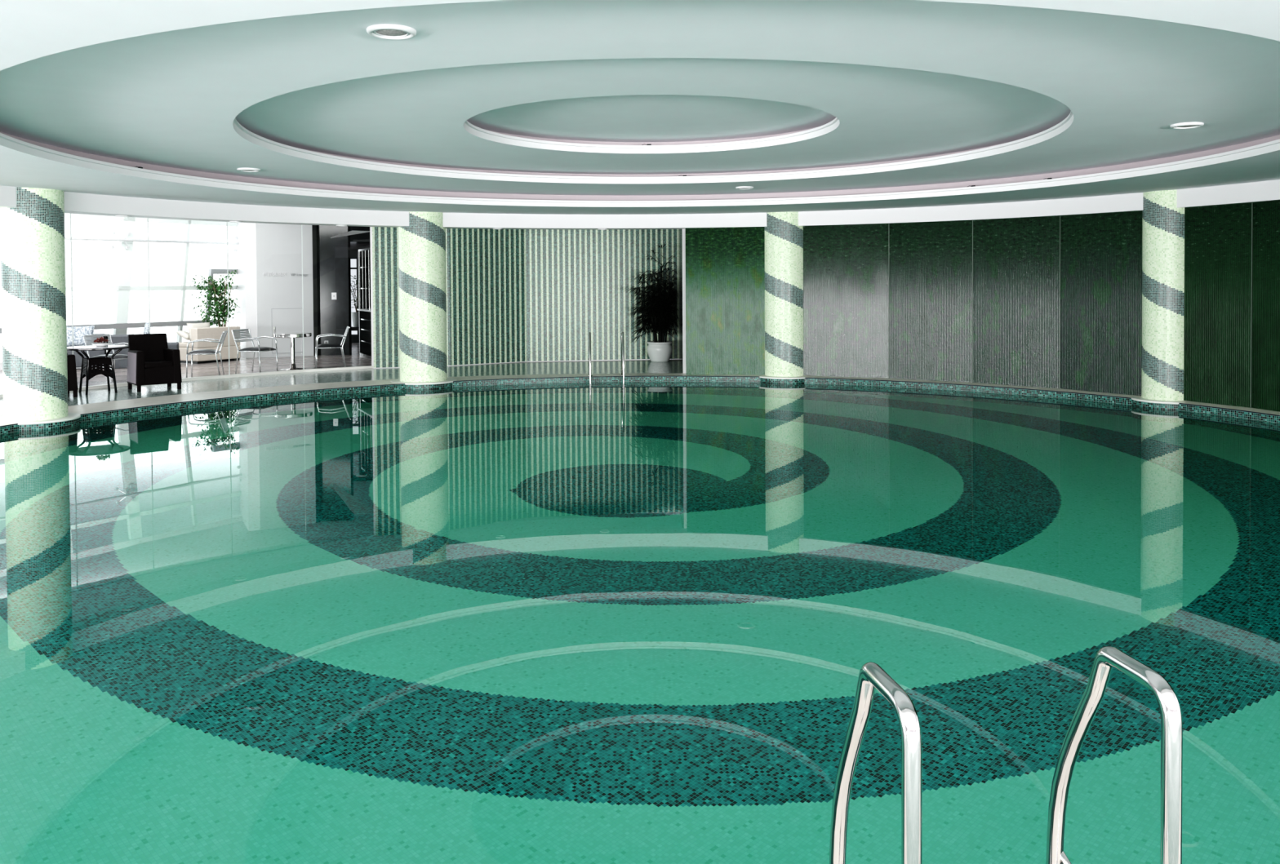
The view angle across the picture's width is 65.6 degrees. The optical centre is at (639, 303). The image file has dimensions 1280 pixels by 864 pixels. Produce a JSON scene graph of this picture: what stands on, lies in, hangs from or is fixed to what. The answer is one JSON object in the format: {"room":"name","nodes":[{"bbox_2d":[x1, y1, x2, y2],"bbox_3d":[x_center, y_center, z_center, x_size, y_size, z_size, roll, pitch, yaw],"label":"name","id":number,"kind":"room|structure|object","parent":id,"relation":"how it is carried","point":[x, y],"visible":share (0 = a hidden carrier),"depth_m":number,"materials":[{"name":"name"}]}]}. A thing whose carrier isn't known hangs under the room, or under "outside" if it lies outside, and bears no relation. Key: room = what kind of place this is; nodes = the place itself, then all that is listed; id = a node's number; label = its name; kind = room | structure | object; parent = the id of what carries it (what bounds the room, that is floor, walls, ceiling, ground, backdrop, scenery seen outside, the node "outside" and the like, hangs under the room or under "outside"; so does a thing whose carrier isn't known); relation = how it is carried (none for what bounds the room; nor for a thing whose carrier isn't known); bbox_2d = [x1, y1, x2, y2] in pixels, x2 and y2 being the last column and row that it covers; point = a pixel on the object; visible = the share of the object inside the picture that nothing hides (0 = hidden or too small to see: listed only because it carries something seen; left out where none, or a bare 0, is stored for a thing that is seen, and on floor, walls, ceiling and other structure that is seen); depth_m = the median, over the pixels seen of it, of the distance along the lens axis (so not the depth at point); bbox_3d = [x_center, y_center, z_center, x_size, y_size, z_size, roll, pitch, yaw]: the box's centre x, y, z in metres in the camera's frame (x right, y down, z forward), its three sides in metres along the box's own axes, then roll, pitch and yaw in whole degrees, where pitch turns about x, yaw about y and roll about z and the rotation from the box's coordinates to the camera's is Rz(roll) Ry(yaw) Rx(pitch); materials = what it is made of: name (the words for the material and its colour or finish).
{"room":"indoor swimming pool","nodes":[
{"label":"indoor swimming pool","id":0,"kind":"room"},
{"bbox_2d":[235,222,257,358],"bbox_3d":[-9.479,-0.665,23.932,0.250,3.850,1.580,-1,1,-29],"label":"wall reveal","id":1,"kind":"structure","parent":0,"point":[245,232],"depth_m":23.28,"materials":[{"name":"white paint"}]},
{"bbox_2d":[0,213,238,370],"bbox_3d":[-13.572,-0.563,19.175,0.824,3.900,13.850,0,1,34],"label":"window","id":2,"kind":"structure","parent":1,"relation":"in","point":[123,287],"depth_m":22.29,"materials":[{"name":"silver metal"}]},
{"bbox_2d":[255,222,313,358],"bbox_3d":[-8.459,-0.665,23.651,1.273,3.850,0.150,-1,1,-29],"label":"wall","id":3,"kind":"structure","parent":0,"point":[278,246],"depth_m":23.56,"materials":[{"name":"white paint"}]},
{"bbox_2d":[262,272,307,276],"bbox_3d":[-8.409,-0.695,23.579,1.020,0.112,0.013,-1,1,-29],"label":"wall sign","id":4,"kind":"object","parent":3,"relation":"attached to","point":[304,275],"visible":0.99,"depth_m":23.50,"materials":[{"name":"black paint"}]},
{"bbox_2d":[271,308,302,353],"bbox_3d":[-8.372,0.640,23.614,0.714,1.064,0.040,-1,1,-29],"label":"door","id":5,"kind":"structure","parent":3,"relation":"in","point":[283,320],"depth_m":23.61,"materials":[{"name":"white paint"}]},
{"bbox_2d":[311,225,318,355],"bbox_3d":[-7.964,-0.679,24.177,0.100,3.850,0.600,-1,1,-29],"label":"wall","id":6,"kind":"structure","parent":0,"point":[313,227],"depth_m":23.92,"materials":[{"name":"black paint"}]},
{"bbox_2d":[316,225,351,355],"bbox_3d":[-7.449,-0.682,24.140,0.790,3.850,0.200,0,1,0],"label":"wall","id":7,"kind":"structure","parent":0,"point":[333,255],"depth_m":24.04,"materials":[{"name":"paint"}]},
{"bbox_2d":[331,293,336,299],"bbox_3d":[-7.401,-0.185,24.042,0.120,0.170,0.018,0,1,0],"label":"light switch","id":8,"kind":"object","parent":7,"relation":"attached to","point":[333,295],"visible":1,"depth_m":24.04,"materials":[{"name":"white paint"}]},
{"bbox_2d":[0,339,679,394],"bbox_3d":[0.124,1.433,13.234,52.000,0.001,45.399,0,1,0],"label":"floor","id":9,"kind":"structure","parent":0,"point":[267,364],"depth_m":21.12,"materials":[{"name":"grey tile"}]},
{"bbox_2d":[66,333,128,368],"bbox_3d":[-11.527,0.994,20.625,1.958,0.700,0.850,-1,1,-25],"label":"sofa","id":10,"kind":"object","parent":9,"relation":"on","point":[116,339],"visible":0.05,"depth_m":20.50,"materials":[{"name":"fabric"}]},
{"bbox_2d":[66,325,94,347],"bbox_3d":[-11.661,0.681,20.573,0.660,0.446,0.209,-1,1,-25],"label":"cushion","id":11,"kind":"object","parent":10,"relation":"on","point":[78,331],"visible":0.59,"depth_m":20.53,"materials":[{"name":"fabric"}]},
{"bbox_2d":[143,320,151,333],"bbox_3d":[-10.597,0.582,21.366,0.144,0.416,0.420,-1,1,-28],"label":"cushion","id":12,"kind":"object","parent":10,"relation":"on","point":[146,331],"visible":0.49,"depth_m":21.21,"materials":[{"name":"fabric"}]},
{"bbox_2d":[83,333,128,381],"bbox_3d":[-9.392,0.975,17.596,0.669,0.846,0.555,0,1,25],"label":"armchair","id":13,"kind":"object","parent":9,"relation":"on","point":[117,357],"visible":0.48,"depth_m":17.57,"materials":[{"name":"silver metal"}]},
{"bbox_2d":[167,342,178,349],"bbox_3d":[-10.044,1.079,20.927,0.600,0.500,0.600,-1,1,-23],"label":"ottoman","id":14,"kind":"object","parent":9,"relation":"on","point":[174,345],"visible":0.17,"depth_m":20.74,"materials":[{"name":"fabric"}]},
{"bbox_2d":[186,330,227,377],"bbox_3d":[-8.164,0.943,18.757,0.669,0.846,0.555,-1,1,-15],"label":"armchair","id":15,"kind":"object","parent":9,"relation":"on","point":[201,352],"visible":1,"depth_m":18.57,"materials":[{"name":"silver metal"}]},
{"bbox_2d":[178,326,240,364],"bbox_3d":[-9.751,0.909,22.352,0.920,0.775,1.100,0,1,31],"label":"sofa","id":16,"kind":"object","parent":9,"relation":"on","point":[215,333],"visible":0.78,"depth_m":21.96,"materials":[{"name":"beige fabric"}]},
{"bbox_2d":[175,330,190,340],"bbox_3d":[-10.112,0.712,22.181,0.300,0.236,0.418,0,1,8],"label":"cushion","id":17,"kind":"object","parent":16,"relation":"on","point":[184,335],"visible":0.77,"depth_m":22.03,"materials":[{"name":"grey fabric"}]},
{"bbox_2d":[178,342,191,347],"bbox_3d":[-9.895,0.908,22.323,0.685,0.100,0.880,0,1,31],"label":"seat cushion","id":18,"kind":"object","parent":16,"relation":"on","point":[181,344],"depth_m":21.93,"materials":[{"name":"beige fabric"}]},
{"bbox_2d":[186,322,209,341],"bbox_3d":[-9.809,0.621,22.158,0.201,0.404,0.580,0,1,31],"label":"cushion","id":19,"kind":"object","parent":16,"relation":"on","point":[190,326],"visible":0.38,"depth_m":22.05,"materials":[{"name":"grey fabric"}]},
{"bbox_2d":[187,270,240,327],"bbox_3d":[-10.080,0.231,23.551,1.159,2.083,1.448,-1,1,-31],"label":"ficus tree","id":20,"kind":"object","parent":9,"relation":"on","point":[213,287],"visible":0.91,"depth_m":23.44,"materials":[{"name":"green plant"}]},
{"bbox_2d":[231,328,278,373],"bbox_3d":[-7.545,0.924,19.458,0.669,0.846,0.555,0,1,16],"label":"armchair","id":21,"kind":"object","parent":9,"relation":"on","point":[237,333],"visible":0.98,"depth_m":19.39,"materials":[{"name":"silver metal"}]},
{"bbox_2d":[273,332,311,370],"bbox_3d":[-7.014,0.961,20.074,0.730,0.735,0.730,0,1,0],"label":"round table","id":22,"kind":"object","parent":9,"relation":"on","point":[292,335],"visible":0.95,"depth_m":20.02,"materials":[{"name":"silver metal"}]},
{"bbox_2d":[315,326,350,368],"bbox_3d":[-6.305,0.897,20.371,0.669,0.846,0.555,-1,1,-20],"label":"armchair","id":23,"kind":"object","parent":9,"relation":"on","point":[323,345],"visible":1,"depth_m":20.21,"materials":[{"name":"silver metal"}]},
{"bbox_2d":[351,326,359,330],"bbox_3d":[-7.745,0.905,27.425,1.240,0.540,0.440,0,1,0],"label":"bench","id":24,"kind":"object","parent":9,"relation":"on","point":[352,327],"visible":0.02,"depth_m":27.20,"materials":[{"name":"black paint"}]},
{"bbox_2d":[351,275,359,327],"bbox_3d":[-7.801,-0.078,27.440,0.664,1.426,0.696,1,2,36],"label":"plant","id":25,"kind":"object","parent":24,"relation":"on","point":[354,316],"visible":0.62,"depth_m":27.31,"materials":[{"name":"green plant"}]},
{"bbox_2d":[357,247,371,359],"bbox_3d":[-6.197,-0.020,23.249,0.470,2.550,1.916,-1,1,-26],"label":"tall cabinet","id":26,"kind":"object","parent":9,"relation":"on","point":[364,255],"visible":0.49,"depth_m":24.02,"materials":[{"name":"black paint"}]},
{"bbox_2d":[357,308,371,312],"bbox_3d":[-6.210,0.155,23.247,0.440,0.040,1.916,-1,1,-26],"label":"countertop","id":27,"kind":"structure","parent":26,"relation":"on","point":[364,309],"depth_m":23.24,"materials":[{"name":"white stone"}]},
{"bbox_2d":[0,361,682,414],"bbox_3d":[0.125,1.503,9.934,23.240,0.001,23.240,0,1,0],"label":"floor","id":28,"kind":"structure","parent":0,"point":[99,395],"depth_m":18.58,"materials":[{"name":"tile"}]},
{"bbox_2d":[66,353,77,397],"bbox_3d":[-9.182,0.993,15.352,0.756,0.900,0.689,-1,2,-40],"label":"wicker armchair","id":29,"kind":"object","parent":28,"relation":"on","point":[71,362],"visible":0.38,"depth_m":15.29,"materials":[{"name":"black wicker"}]},
{"bbox_2d":[66,345,128,395],"bbox_3d":[-8.694,1.058,15.935,0.910,0.744,0.910,0,1,0],"label":"table","id":30,"kind":"object","parent":28,"relation":"on","point":[86,363],"visible":0.92,"depth_m":15.83,"materials":[{"name":"black paint"}]},
{"bbox_2d":[91,342,110,346],"bbox_3d":[-8.656,0.662,15.967,0.270,0.045,0.270,0,1,0],"label":"bowl","id":31,"kind":"object","parent":30,"relation":"on","point":[105,344],"visible":1,"depth_m":15.91,"materials":[{"name":"white ceramic"}]},
{"bbox_2d":[93,337,107,343],"bbox_3d":[-8.657,0.580,15.952,0.224,0.107,0.238,0,1,23],"label":"dried petals","id":32,"kind":"object","parent":31,"relation":"in","point":[100,340],"visible":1,"depth_m":15.92,"materials":[{"name":"red plant"}]},
{"bbox_2d":[102,336,107,343],"bbox_3d":[-8.697,0.605,16.176,0.072,0.150,0.072,0,1,0],"label":"drinking glass","id":33,"kind":"object","parent":30,"relation":"on","point":[104,337],"visible":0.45,"depth_m":16.15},
{"bbox_2d":[109,344,124,346],"bbox_3d":[-8.417,0.674,15.996,0.228,0.018,0.130,-1,1,-29],"label":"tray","id":34,"kind":"object","parent":30,"relation":"on","point":[122,344],"visible":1,"depth_m":15.94,"materials":[{"name":"white"}]},
{"bbox_2d":[70,213,133,391],"bbox_3d":[-8.937,-0.200,16.811,0.100,3.220,1.333,0,1,32],"label":"window","id":35,"kind":"structure","parent":28,"relation":"on","point":[121,384],"depth_m":16.27,"materials":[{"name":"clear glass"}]},
{"bbox_2d":[127,333,182,391],"bbox_3d":[-8.077,0.962,16.490,0.692,0.900,0.756,-1,2,-40],"label":"wicker armchair","id":36,"kind":"object","parent":28,"relation":"on","point":[150,362],"visible":1,"depth_m":16.37,"materials":[{"name":"black wicker"}]},
{"bbox_2d":[144,360,173,368],"bbox_3d":[-8.015,0.998,16.420,0.440,0.090,0.550,-1,2,-40],"label":"seat cushion","id":37,"kind":"object","parent":36,"relation":"on","point":[148,364],"depth_m":16.26,"materials":[{"name":"black leather"}]},
{"bbox_2d":[146,217,230,381],"bbox_3d":[-8.102,-0.228,17.875,0.100,3.220,1.401,1,2,44],"label":"window","id":38,"kind":"structure","parent":28,"relation":"on","point":[225,375],"depth_m":17.80,"materials":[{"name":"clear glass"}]},
{"bbox_2d":[226,222,304,377],"bbox_3d":[-7.113,-0.256,18.916,0.100,3.220,1.485,1,2,43],"label":"window","id":39,"kind":"structure","parent":28,"relation":"on","point":[293,371],"depth_m":18.52,"materials":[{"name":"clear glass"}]},
{"bbox_2d":[622,244,679,362],"bbox_3d":[0.211,-0.009,21.244,1.271,2.536,1.463,0,1,0],"label":"potted palm","id":40,"kind":"object","parent":28,"relation":"on","point":[660,351],"visible":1,"depth_m":21.28,"materials":[{"name":"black plant"}]},
{"bbox_2d":[330,231,369,238],"bbox_3d":[-6.369,-1.513,21.772,1.880,0.001,3.400,0,1,0],"label":"ceiling","id":41,"kind":"structure","parent":0,"point":[351,233],"depth_m":21.32,"materials":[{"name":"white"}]},
{"bbox_2d":[350,226,369,342],"bbox_3d":[-5.805,-0.798,29.089,7.600,3.850,0.200,0,1,0],"label":"wall","id":42,"kind":"structure","parent":0,"point":[353,252],"depth_m":28.97,"materials":[{"name":"paint"}]},
{"bbox_2d":[350,258,359,334],"bbox_3d":[-8.681,-0.202,28.931,1.040,2.200,0.140,0,1,0],"label":"window","id":43,"kind":"structure","parent":42,"relation":"in","point":[353,262],"depth_m":28.94,"materials":[{"name":"black paint"}]},
{"bbox_2d":[350,240,370,248],"bbox_3d":[-6.910,-1.590,26.701,4.600,0.050,4.940,0,1,0],"label":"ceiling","id":44,"kind":"structure","parent":0,"point":[354,244],"depth_m":25.80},
{"bbox_2d":[372,226,679,368],"bbox_3d":[-2.297,-0.339,21.401,6.702,3.220,0.519,-1,1,-17],"label":"wall","id":45,"kind":"structure","parent":0,"point":[513,295],"depth_m":21.65,"materials":[{"name":"tile"}]},
{"bbox_2d":[301,224,373,372],"bbox_3d":[-6.001,-0.284,19.869,1.474,3.220,0.125,-1,2,-35],"label":"window","id":46,"kind":"structure","parent":45,"relation":"in","point":[365,366],"depth_m":20.10,"materials":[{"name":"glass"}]},
{"bbox_2d":[373,358,679,368],"bbox_3d":[-2.289,1.264,21.423,6.702,0.014,0.519,-1,1,-17],"label":"baseboard","id":47,"kind":"structure","parent":45,"relation":"attached to","point":[677,358],"depth_m":21.65,"materials":[{"name":"white paint"}]},
{"bbox_2d":[678,229,682,365],"bbox_3d":[0.913,-0.339,20.468,0.110,3.220,3.460,0,1,0],"label":"trim","id":48,"kind":"structure","parent":45,"relation":"attached to","point":[680,231],"depth_m":21.07,"materials":[{"name":"metal"}]},
{"bbox_2d":[0,0,1279,214],"bbox_3d":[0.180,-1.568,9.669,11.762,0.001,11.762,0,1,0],"label":"ceiling","id":49,"kind":"structure","parent":0,"point":[173,99],"depth_m":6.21,"materials":[{"name":"paint"}]},
{"bbox_2d":[236,168,260,172],"bbox_3d":[-4.594,-1.571,11.677,0.260,0.022,0.260,0,1,0],"label":"recessed light","id":50,"kind":"object","parent":49,"relation":"in","point":[244,170],"visible":1,"depth_m":11.62,"materials":[{"name":"white paint"}]},
{"bbox_2d":[366,24,416,39],"bbox_3d":[-1.331,-1.455,5.327,0.260,0.022,0.260,0,1,0],"label":"recessed light","id":51,"kind":"object","parent":49,"relation":"in","point":[388,32],"visible":1,"depth_m":5.29,"materials":[{"name":"white paint"}]},
{"bbox_2d":[735,186,753,189],"bbox_3d":[1.505,-1.665,14.296,0.260,0.022,0.260,0,1,0],"label":"recessed light","id":52,"kind":"object","parent":49,"relation":"in","point":[736,188],"visible":1,"depth_m":14.21,"materials":[{"name":"white paint"}]},
{"bbox_2d":[1169,122,1204,128],"bbox_3d":[4.809,-1.566,8.740,0.260,0.022,0.260,0,1,0],"label":"recessed light","id":53,"kind":"object","parent":49,"relation":"in","point":[1185,125],"visible":1,"depth_m":8.70,"materials":[{"name":"white paint"}]},
{"bbox_2d":[0,376,1279,434],"bbox_3d":[0.129,2.172,10.274,16.600,1.353,15.949,0,1,0],"label":"pool edge","id":54,"kind":"object","parent":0,"point":[1110,399],"visible":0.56,"depth_m":16.15,"materials":[{"name":"tile"}]},
{"bbox_2d":[0,186,80,431],"bbox_3d":[-7.861,0.652,12.918,1.003,4.377,1.003,0,1,0],"label":"column","id":55,"kind":"structure","parent":54,"relation":"on","point":[33,236],"depth_m":12.62,"materials":[{"name":"white tile"}]},
{"bbox_2d":[390,212,456,390],"bbox_3d":[-3.845,0.526,17.621,1.139,4.377,1.139,0,1,0],"label":"column","id":56,"kind":"structure","parent":54,"relation":"on","point":[422,282],"depth_m":17.25,"materials":[{"name":"white tile"}]},
{"bbox_2d":[586,331,625,384],"bbox_3d":[-0.608,1.396,18.124,0.710,1.770,0.532,0,1,-4],"label":"pool ladder","id":57,"kind":"object","parent":54,"relation":"attached to","point":[623,375],"visible":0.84,"depth_m":17.97,"materials":[{"name":"silver metal"}]},
{"bbox_2d":[0,382,1279,863],"bbox_3d":[0.125,1.599,10.261,16.620,0.001,15.969,0,1,0],"label":"pool water","id":58,"kind":"object","parent":54,"relation":"in","point":[597,623],"visible":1,"depth_m":5.27,"materials":[{"name":"teal liquid"}]},
{"bbox_2d":[0,373,1279,426],"bbox_3d":[-0.126,1.469,10.319,18.140,0.055,16.869,0,1,0],"label":"trim","id":59,"kind":"structure","parent":54,"relation":"attached to","point":[139,402],"depth_m":15.91,"materials":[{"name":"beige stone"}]},
{"bbox_2d":[759,212,806,384],"bbox_3d":[2.663,0.474,18.212,1.136,4.377,1.136,0,1,0],"label":"column","id":60,"kind":"structure","parent":54,"relation":"on","point":[784,237],"depth_m":17.82,"materials":[{"name":"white tile"}]},
{"bbox_2d":[829,646,1182,863],"bbox_3d":[0.809,1.698,2.248,0.708,1.832,0.532,-1,1,-9],"label":"pool ladder","id":61,"kind":"object","parent":54,"relation":"attached to","point":[872,676],"visible":1,"depth_m":2.14,"materials":[{"name":"silver metal"}]},
{"bbox_2d":[1131,190,1184,410],"bbox_3d":[7.605,0.529,14.256,1.020,4.377,1.020,0,1,0],"label":"column","id":62,"kind":"structure","parent":54,"relation":"on","point":[1162,222],"depth_m":13.97,"materials":[{"name":"tile"}]},
{"bbox_2d":[466,94,835,142],"bbox_3d":[0.110,-1.893,9.861,4.146,0.001,4.146,0,1,0],"label":"ceiling","id":63,"kind":"structure","parent":0,"point":[642,118],"depth_m":10.22,"materials":[{"name":"paint"}]},
{"bbox_2d":[463,117,839,153],"bbox_3d":[0.111,-1.811,9.862,4.146,0.166,4.146,0,1,0],"label":"trim","id":64,"kind":"structure","parent":63,"relation":"attached to","point":[791,137],"depth_m":11.42,"materials":[{"name":"white paint"}]},
{"bbox_2d":[235,57,1071,174],"bbox_3d":[0.111,-1.728,9.864,8.168,0.001,8.168,0,1,0],"label":"ceiling","id":65,"kind":"structure","parent":0,"point":[883,113],"depth_m":8.71,"materials":[{"name":"paint"}]},
{"bbox_2d":[232,111,1073,183],"bbox_3d":[0.112,-1.651,9.866,8.168,0.157,8.168,0,1,0],"label":"trim","id":66,"kind":"structure","parent":65,"relation":"attached to","point":[1051,132],"depth_m":12.65,"materials":[{"name":"white paint"}]},
{"bbox_2d":[646,341,672,362],"bbox_3d":[0.426,1.037,21.527,0.550,0.430,0.550,0,1,0],"label":"pot","id":67,"kind":"object","parent":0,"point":[657,351],"depth_m":21.32,"materials":[{"name":"white ceramic"}]},
{"bbox_2d":[685,181,1279,412],"bbox_3d":[5.874,-0.198,12.496,4.344,3.220,14.840,-1,1,-24],"label":"wall","id":68,"kind":"structure","parent":0,"point":[1051,302],"depth_m":16.09,"materials":[{"name":"green tile"}]},
{"bbox_2d":[115,215,129,217],"bbox_3d":[-7.356,-1.247,14.127,0.180,0.014,0.180,0,1,0],"label":"spotlight","id":69,"kind":"object","parent":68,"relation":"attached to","point":[115,215],"visible":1,"depth_m":14.12,"materials":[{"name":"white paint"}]},
{"bbox_2d":[0,179,1279,229],"bbox_3d":[0.107,-1.462,9.870,17.620,0.508,17.620,0,1,0],"label":"trim","id":70,"kind":"structure","parent":68,"relation":"attached to","point":[1264,191],"depth_m":16.17,"materials":[{"name":"white paint"}]},
{"bbox_2d":[0,132,1279,207],"bbox_3d":[0.181,-1.470,9.671,11.762,0.199,11.762,0,1,0],"label":"trim","id":71,"kind":"structure","parent":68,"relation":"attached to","point":[1263,146],"depth_m":13.14,"materials":[{"name":"white paint"}]},
{"bbox_2d":[682,229,685,373],"bbox_3d":[0.828,-0.300,18.678,0.060,3.220,0.120,0,1,0],"label":"trim","id":72,"kind":"structure","parent":68,"relation":"attached to","point":[683,230],"depth_m":18.62,"materials":[{"name":"white paint"}]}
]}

